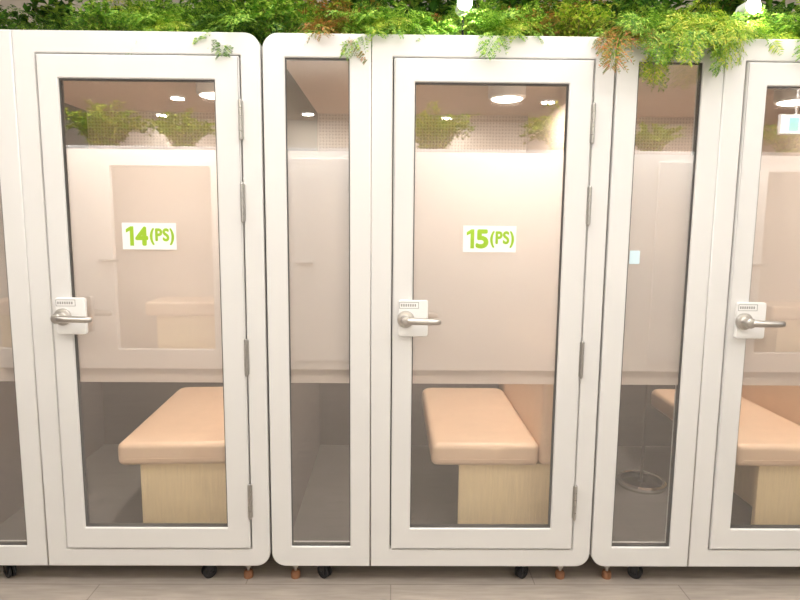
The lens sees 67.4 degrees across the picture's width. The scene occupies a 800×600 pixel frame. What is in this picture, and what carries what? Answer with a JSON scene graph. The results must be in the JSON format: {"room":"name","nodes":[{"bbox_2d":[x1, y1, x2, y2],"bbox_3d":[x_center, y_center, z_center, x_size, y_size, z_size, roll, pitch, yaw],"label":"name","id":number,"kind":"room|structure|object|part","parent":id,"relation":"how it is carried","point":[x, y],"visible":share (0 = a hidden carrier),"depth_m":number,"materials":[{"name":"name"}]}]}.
{"room":"coworking office","nodes":[
{"label":"coworking office","id":0,"kind":"room"},
{"bbox_2d":[0,551,799,599],"bbox_3d":[-0.010,1.561,-0.082,16.000,0.100,8.800,0,7,-1],"label":"floor","id":1,"kind":"structure","parent":0,"point":[271,580],"depth_m":2.49,"materials":[{"name":"plastic"}]},
{"bbox_2d":[0,29,271,578],"bbox_3d":[-1.189,0.015,2.933,1.312,2.180,1.378,0,7,-1],"label":"booth","id":2,"kind":"object","parent":1,"relation":"on","point":[133,264],"visible":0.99,"depth_m":2.35,"materials":[{"name":"white paint"}]},
{"bbox_2d":[0,5,19,29],"bbox_3d":[-1.637,-1.103,2.383,0.253,0.168,0.253,3,8,18],"label":"shrub","id":3,"kind":"object","parent":2,"relation":"on","point":[3,18],"visible":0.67,"depth_m":2.38,"materials":[{"name":"green plant"}]},
{"bbox_3d":[-1.637,0.045,2.352,0.402,2.100,0.050,0,7,-1],"label":"window panel","id":4,"kind":"part","parent":2,"relation":"part of","materials":[{"name":"white paint"}]},
{"bbox_2d":[2,0,87,29],"bbox_3d":[-1.669,-1.292,2.952,0.598,0.398,0.598,-4,8,-30],"label":"shrub","id":5,"kind":"object","parent":2,"relation":"on","point":[60,5],"visible":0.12,"depth_m":2.83,"materials":[{"name":"green plant"}]},
{"bbox_2d":[7,4,86,29],"bbox_3d":[-1.438,-1.129,2.596,0.494,0.169,0.379,1,7,3],"label":"fern","id":6,"kind":"object","parent":2,"relation":"on","point":[70,26],"visible":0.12,"depth_m":2.50,"materials":[{"name":"green plant"}]},
{"bbox_3d":[-1.247,0.069,2.279,0.166,0.066,0.067,0,7,-1],"label":"door handle","id":7,"kind":"part","parent":2,"relation":"part of","materials":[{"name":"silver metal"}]},
{"bbox_3d":[-1.269,0.061,2.319,0.114,0.143,0.016,0,7,-1],"label":"lock plate","id":8,"kind":"part","parent":2,"relation":"part of","materials":[{"name":"white plastic"}]},
{"bbox_2d":[64,0,135,30],"bbox_3d":[-1.161,-1.099,2.356,0.274,0.175,0.287,-2,8,-18],"label":"shrub","id":9,"kind":"object","parent":2,"relation":"on","point":[92,18],"visible":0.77,"depth_m":2.31,"materials":[{"name":"green plant"}]},
{"bbox_2d":[97,0,183,21],"bbox_3d":[-1.178,-1.289,2.962,0.598,0.398,0.598,-1,8,-15],"label":"shrub","id":10,"kind":"object","parent":2,"relation":"on","point":[160,6],"visible":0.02,"depth_m":2.80,"materials":[{"name":"green plant"}]},
{"bbox_2d":[106,4,200,54],"bbox_3d":[-0.937,-1.015,2.323,0.367,0.222,0.246,-1,7,-11],"label":"fern","id":11,"kind":"object","parent":2,"relation":"on","point":[158,24],"visible":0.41,"depth_m":2.28,"materials":[{"name":"green plant"}]},
{"bbox_2d":[104,0,210,30],"bbox_3d":[-1.019,-1.164,2.594,0.561,0.246,0.548,6,9,34],"label":"fern","id":12,"kind":"object","parent":2,"relation":"on","point":[147,7],"visible":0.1,"depth_m":2.47,"materials":[{"name":"green plant"}]},
{"bbox_2d":[118,387,226,522],"bbox_3d":[-0.944,0.554,3.081,0.590,0.822,1.058,0,7,-4],"label":"bench","id":13,"kind":"object","parent":2,"relation":"on","point":[179,449],"visible":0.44,"depth_m":2.62,"materials":[{"name":"brown wood"}]},
{"bbox_2d":[118,387,224,464],"bbox_3d":[-1.001,0.602,3.014,0.468,0.100,0.915,0,7,-4],"label":"seat cushion","id":14,"kind":"object","parent":13,"relation":"on","point":[188,429],"depth_m":2.66,"materials":[{"name":"beige leather"}]},
{"bbox_3d":[-0.881,0.863,2.641,0.490,0.321,0.025,0,7,-4],"label":"panel","id":15,"kind":"part","parent":13,"relation":"part of","materials":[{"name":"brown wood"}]},
{"bbox_2d":[196,82,214,99],"bbox_3d":[-0.833,-0.948,2.712,0.170,0.068,0.170,0,7,-1],"label":"ceiling lamp","id":16,"kind":"object","parent":2,"relation":"attached to","point":[205,90],"depth_m":2.65,"materials":[{"name":"beige"}]},
{"bbox_2d":[166,0,267,45],"bbox_3d":[-0.720,-1.155,2.589,0.530,0.237,0.692,-1,7,-10],"label":"fern","id":17,"kind":"object","parent":2,"relation":"on","point":[207,3],"visible":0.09,"depth_m":2.40,"materials":[{"name":"green plant"}]},
{"bbox_2d":[174,6,284,58],"bbox_3d":[-0.685,-1.008,2.322,0.470,0.225,0.297,6,9,37],"label":"fern","id":18,"kind":"object","parent":2,"relation":"on","point":[216,23],"visible":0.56,"depth_m":2.27,"materials":[{"name":"green plant"}]},
{"bbox_2d":[169,0,308,45],"bbox_3d":[-0.718,-1.336,2.975,0.745,0.496,0.745,1,7,0],"label":"shrub","id":19,"kind":"object","parent":2,"relation":"on","point":[243,1],"visible":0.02,"depth_m":2.75,"materials":[{"name":"green plant"}]},
{"bbox_2d":[262,33,614,579],"bbox_3d":[0.131,0.025,2.950,1.312,2.180,1.378,0,7,-1],"label":"booth","id":20,"kind":"object","parent":1,"relation":"on","point":[436,210],"visible":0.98,"depth_m":2.36,"materials":[{"name":"white paint"}]},
{"bbox_2d":[231,0,311,39],"bbox_3d":[-0.490,-1.107,2.352,0.333,0.203,0.318,6,9,37],"label":"shrub","id":21,"kind":"object","parent":20,"relation":"on","point":[278,9],"visible":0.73,"depth_m":2.30,"materials":[{"name":"green plant"}]},
{"bbox_2d":[212,0,351,42],"bbox_3d":[-0.445,-1.160,2.605,0.548,0.246,0.561,3,8,21],"label":"fern","id":22,"kind":"object","parent":20,"relation":"on","point":[312,15],"visible":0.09,"depth_m":2.46,"materials":[{"name":"green plant"}]},
{"bbox_3d":[-0.317,0.055,2.368,0.402,2.100,0.050,0,7,-1],"label":"window panel","id":23,"kind":"part","parent":20,"relation":"part of","materials":[{"name":"clear glass"}]},
{"bbox_2d":[292,14,371,64],"bbox_3d":[-0.275,-0.987,2.285,0.394,0.212,0.245,1,7,0],"label":"fern","id":24,"kind":"object","parent":20,"relation":"on","point":[321,27],"visible":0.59,"depth_m":2.25,"materials":[{"name":"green plant"}]},
{"bbox_2d":[293,0,416,17],"bbox_3d":[-0.272,-1.333,2.983,0.745,0.496,0.745,3,8,16],"label":"shrub","id":25,"kind":"object","parent":20,"relation":"on","point":[353,1],"visible":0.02,"depth_m":2.83,"materials":[{"name":"green plant"}]},
{"bbox_2d":[292,0,442,33],"bbox_3d":[-0.174,-1.157,2.603,0.724,0.245,0.582,0,7,-2],"label":"fern","id":26,"kind":"object","parent":20,"relation":"on","point":[361,5],"visible":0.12,"depth_m":2.47,"materials":[{"name":"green plant"}]},
{"bbox_2d":[327,1,425,59],"bbox_3d":[-0.092,-1.004,2.290,0.388,0.235,0.260,1,7,1],"label":"fern","id":27,"kind":"object","parent":20,"relation":"on","point":[387,26],"visible":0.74,"depth_m":2.24,"materials":[{"name":"green plant"}]},
{"bbox_2d":[328,0,461,31],"bbox_3d":[0.032,-1.155,2.636,0.530,0.237,0.692,2,8,15],"label":"fern","id":28,"kind":"object","parent":20,"relation":"on","point":[415,7],"visible":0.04,"depth_m":2.48,"materials":[{"name":"green plant"}]},
{"bbox_3d":[0.051,0.071,2.335,0.114,0.143,0.016,0,7,-1],"label":"lock plate","id":29,"kind":"part","parent":20,"relation":"part of","materials":[{"name":"white plastic"}]},
{"bbox_3d":[0.073,0.079,2.295,0.166,0.066,0.067,0,7,-1],"label":"door handle","id":30,"kind":"part","parent":20,"relation":"part of","materials":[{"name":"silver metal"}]},
{"bbox_2d":[396,10,486,58],"bbox_3d":[0.106,-1.000,2.298,0.480,0.211,0.192,1,7,5],"label":"fern","id":31,"kind":"object","parent":20,"relation":"on","point":[428,31],"visible":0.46,"depth_m":2.30,"materials":[{"name":"green plant"}]},
{"bbox_2d":[397,0,503,27],"bbox_3d":[0.181,-1.328,2.975,0.745,0.496,0.745,5,9,31],"label":"shrub","id":32,"kind":"object","parent":20,"relation":"on","point":[439,7],"visible":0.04,"depth_m":2.78,"materials":[{"name":"green plant"}]},
{"bbox_2d":[455,0,471,34],"bbox_3d":[0.242,-1.068,2.292,0.056,0.156,0.087,0,7,-1],"label":"spotlight","id":33,"kind":"object","parent":20,"relation":"on","point":[466,3],"visible":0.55,"depth_m":2.25,"materials":[{"name":"grey metal"}]},
{"bbox_2d":[422,384,553,523],"bbox_3d":[0.424,0.564,3.098,0.590,0.822,1.058,0,7,-1],"label":"bench","id":34,"kind":"object","parent":20,"relation":"on","point":[499,440],"visible":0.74,"depth_m":2.65,"materials":[{"name":"brown wood"}]},
{"bbox_2d":[422,388,538,464],"bbox_3d":[0.364,0.612,3.034,0.468,0.100,0.915,0,7,-1],"label":"seat cushion","id":35,"kind":"object","parent":34,"relation":"on","point":[465,426],"depth_m":2.77,"materials":[{"name":"beige leather"}]},
{"bbox_3d":[0.483,0.873,2.656,0.450,0.321,0.025,0,7,-1],"label":"panel","id":36,"kind":"part","parent":34,"relation":"part of","materials":[{"name":"brown wood"}]},
{"bbox_2d":[499,384,553,463],"bbox_3d":[0.661,0.405,3.087,0.120,0.501,1.045,0,7,-1],"label":"cushion","id":37,"kind":"object","parent":34,"relation":"on","point":[532,404],"depth_m":2.66,"materials":[{"name":"beige leather"}]},
{"bbox_2d":[422,0,561,34],"bbox_3d":[0.350,-1.156,2.626,0.561,0.246,0.548,-6,10,-43],"label":"fern","id":38,"kind":"object","parent":20,"relation":"on","point":[481,4],"visible":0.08,"depth_m":2.50,"materials":[{"name":"green plant"}]},
{"bbox_3d":[0.340,0.060,2.376,0.907,2.100,0.050,0,7,-1],"label":"door frame","id":39,"kind":"part","parent":20,"relation":"part of","materials":[{"name":"white paint"}]},
{"bbox_3d":[0.343,0.064,2.362,0.746,1.936,0.034,0,7,-1],"label":"door","id":40,"kind":"part","parent":20,"relation":"part of","materials":[{"name":"white paint"}]},
{"bbox_2d":[456,0,555,59],"bbox_3d":[0.392,-1.001,2.294,0.397,0.240,0.266,-2,8,-16],"label":"fern","id":41,"kind":"object","parent":20,"relation":"on","point":[496,27],"visible":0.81,"depth_m":2.24,"materials":[{"name":"green plant"}]},
{"bbox_2d":[488,86,525,102],"bbox_3d":[0.487,-0.938,2.728,0.170,0.068,0.170,0,7,-1],"label":"ceiling lamp","id":42,"kind":"object","parent":20,"relation":"attached to","point":[500,94],"depth_m":2.67,"materials":[{"name":"beige"}]},
{"bbox_2d":[474,0,596,17],"bbox_3d":[0.653,-1.323,2.971,0.745,0.496,0.745,-6,10,-43],"label":"shrub","id":43,"kind":"object","parent":20,"relation":"on","point":[513,3],"visible":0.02,"depth_m":2.81,"materials":[{"name":"green plant"}]},
{"bbox_2d":[513,9,563,35],"bbox_3d":[0.526,-1.062,2.352,0.233,0.131,0.226,2,8,14],"label":"shrub","id":44,"kind":"object","parent":20,"relation":"on","point":[551,15],"visible":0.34,"depth_m":2.30,"materials":[{"name":"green plant"}]},
{"bbox_2d":[499,0,623,35],"bbox_3d":[0.614,-1.155,2.642,0.724,0.245,0.582,4,8,23],"label":"fern","id":45,"kind":"object","parent":20,"relation":"on","point":[547,2],"visible":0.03,"depth_m":2.47,"materials":[{"name":"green plant"}]},
{"bbox_2d":[544,1,619,36],"bbox_3d":[0.704,-1.085,2.367,0.308,0.176,0.298,2,7,9],"label":"shrub","id":46,"kind":"object","parent":20,"relation":"on","point":[576,27],"visible":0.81,"depth_m":2.31,"materials":[{"name":"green plant"}]},
{"bbox_2d":[589,37,799,579],"bbox_3d":[1.451,0.034,2.966,1.312,2.180,1.378,0,7,-1],"label":"booth","id":47,"kind":"object","parent":1,"relation":"on","point":[701,286],"visible":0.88,"depth_m":2.38,"materials":[{"name":"white paint"}]},
{"bbox_2d":[538,0,666,45],"bbox_3d":[0.902,-1.143,2.605,0.530,0.237,0.692,7,10,40],"label":"fern","id":48,"kind":"object","parent":47,"relation":"on","point":[645,5],"visible":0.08,"depth_m":2.45,"materials":[{"name":"green plant"}]},
{"bbox_2d":[557,0,697,29],"bbox_3d":[1.125,-1.321,2.985,0.745,0.496,0.745,-3,8,-27],"label":"shrub","id":49,"kind":"object","parent":47,"relation":"on","point":[668,3],"visible":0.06,"depth_m":2.73,"materials":[{"name":"green plant"}]},
{"bbox_2d":[616,385,666,494],"bbox_3d":[1.277,0.658,3.134,0.280,0.640,0.280,0,7,-1],"label":"pedestal table","id":50,"kind":"object","parent":47,"relation":"on","point":[640,481],"visible":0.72,"depth_m":3.14,"materials":[{"name":"grey metal"}]},
{"bbox_2d":[591,8,696,73],"bbox_3d":[0.902,-0.946,2.234,0.440,0.262,0.255,-1,7,-11],"label":"fern","id":51,"kind":"object","parent":47,"relation":"on","point":[628,28],"visible":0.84,"depth_m":2.17,"materials":[{"name":"green plant"}]},
{"bbox_3d":[1.003,0.064,2.384,0.402,2.100,0.050,0,7,-1],"label":"window panel","id":52,"kind":"part","parent":47,"relation":"part of","materials":[{"name":"clear glass"}]},
{"bbox_2d":[607,0,735,30],"bbox_3d":[1.179,-1.148,2.619,0.561,0.246,0.548,-2,8,-18],"label":"fern","id":53,"kind":"object","parent":47,"relation":"on","point":[681,9],"visible":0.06,"depth_m":2.45,"materials":[{"name":"green plant"}]},
{"bbox_2d":[639,7,757,92],"bbox_3d":[1.081,-0.927,2.221,0.430,0.298,0.320,1,7,5],"label":"fern","id":54,"kind":"object","parent":47,"relation":"on","point":[705,31],"visible":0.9,"depth_m":2.14,"materials":[{"name":"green plant"}]},
{"bbox_2d":[651,385,799,524],"bbox_3d":[1.744,0.573,3.114,0.590,0.822,1.058,0,7,-1],"label":"bench","id":55,"kind":"object","parent":47,"relation":"on","point":[767,469],"visible":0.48,"depth_m":2.68,"materials":[{"name":"brown wood"}]},
{"bbox_2d":[651,389,799,465],"bbox_3d":[1.684,0.621,3.050,0.468,0.100,0.915,0,7,-1],"label":"seat cushion","id":56,"kind":"object","parent":55,"relation":"on","point":[768,435],"depth_m":2.77,"materials":[{"name":"beige leather"}]},
{"bbox_2d":[741,385,799,425],"bbox_3d":[1.981,0.415,3.103,0.120,0.501,1.045,0,7,-1],"label":"cushion","id":57,"kind":"object","parent":55,"relation":"on","point":[784,401],"depth_m":3.04,"materials":[{"name":"beige leather"}]},
{"bbox_3d":[1.802,0.883,2.672,0.450,0.321,0.025,0,7,-1],"label":"panel","id":58,"kind":"part","parent":55,"relation":"part of","materials":[{"name":"brown wood"}]},
{"bbox_2d":[688,4,782,58],"bbox_3d":[1.244,-0.992,2.290,0.367,0.222,0.246,-1,7,-11],"label":"fern","id":59,"kind":"object","parent":47,"relation":"on","point":[764,20],"visible":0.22,"depth_m":2.23,"materials":[{"name":"green plant"}]},
{"bbox_2d":[674,0,799,30],"bbox_3d":[1.580,-1.320,3.004,0.745,0.496,0.745,-1,7,-12],"label":"shrub","id":60,"kind":"object","parent":47,"relation":"on","point":[730,6],"visible":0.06,"depth_m":2.77,"materials":[{"name":"green plant"}]},
{"bbox_3d":[1.573,-1.297,2.981,0.697,0.457,0.677,3,8,18],"label":"stem","id":61,"kind":"part","parent":60,"relation":"part of","materials":[{"name":"green plant"}]},
{"bbox_3d":[1.660,0.069,2.392,0.907,2.100,0.050,0,7,-1],"label":"door frame","id":62,"kind":"part","parent":47,"relation":"part of","materials":[{"name":"white paint"}]},
{"bbox_2d":[735,0,760,30],"bbox_3d":[1.325,-1.059,2.295,0.056,0.156,0.087,0,7,-1],"label":"spotlight","id":63,"kind":"object","parent":47,"relation":"on","point":[747,6],"visible":0.62,"depth_m":2.25,"materials":[{"name":"grey metal"}]},
{"bbox_3d":[1.371,0.080,2.351,0.114,0.143,0.016,0,7,-1],"label":"lock plate","id":64,"kind":"part","parent":47,"relation":"part of","materials":[{"name":"white plastic"}]},
{"bbox_3d":[1.663,0.074,2.378,0.746,1.936,0.034,0,7,-1],"label":"door","id":65,"kind":"part","parent":47,"relation":"part of","materials":[{"name":"white paint"}]},
{"bbox_3d":[1.393,0.088,2.311,0.166,0.066,0.067,0,7,-1],"label":"door handle","id":66,"kind":"part","parent":47,"relation":"part of","materials":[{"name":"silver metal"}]},
{"bbox_2d":[734,0,799,36],"bbox_3d":[1.538,-1.141,2.633,0.692,0.237,0.530,4,8,27],"label":"fern","id":67,"kind":"object","parent":47,"relation":"on","point":[773,10],"visible":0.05,"depth_m":2.47,"materials":[{"name":"green plant"}]},
{"bbox_2d":[745,31,799,55],"bbox_3d":[1.426,-0.968,2.293,0.297,0.131,0.184,0,7,-6],"label":"fern","id":68,"kind":"object","parent":47,"relation":"on","point":[791,35],"visible":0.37,"depth_m":2.25,"materials":[{"name":"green plant"}]},
{"bbox_2d":[772,13,799,61],"bbox_3d":[1.588,-0.988,2.281,0.388,0.235,0.260,1,7,1],"label":"fern","id":69,"kind":"object","parent":47,"relation":"on","point":[790,26],"visible":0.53,"depth_m":2.29,"materials":[{"name":"green plant"}]},
{"bbox_2d":[773,89,799,105],"bbox_3d":[1.807,-0.929,2.744,0.170,0.068,0.170,0,7,-1],"label":"ceiling lamp","id":70,"kind":"object","parent":47,"relation":"attached to","point":[781,97],"depth_m":2.71,"materials":[{"name":"beige"}]},
{"bbox_2d":[0,0,799,29],"bbox_3d":[-0.045,-0.529,4.035,16.000,3.000,0.100,0,7,-1],"label":"wall","id":71,"kind":"structure","parent":0,"point":[18,3],"depth_m":3.79,"materials":[{"name":"paint"}]}
]}

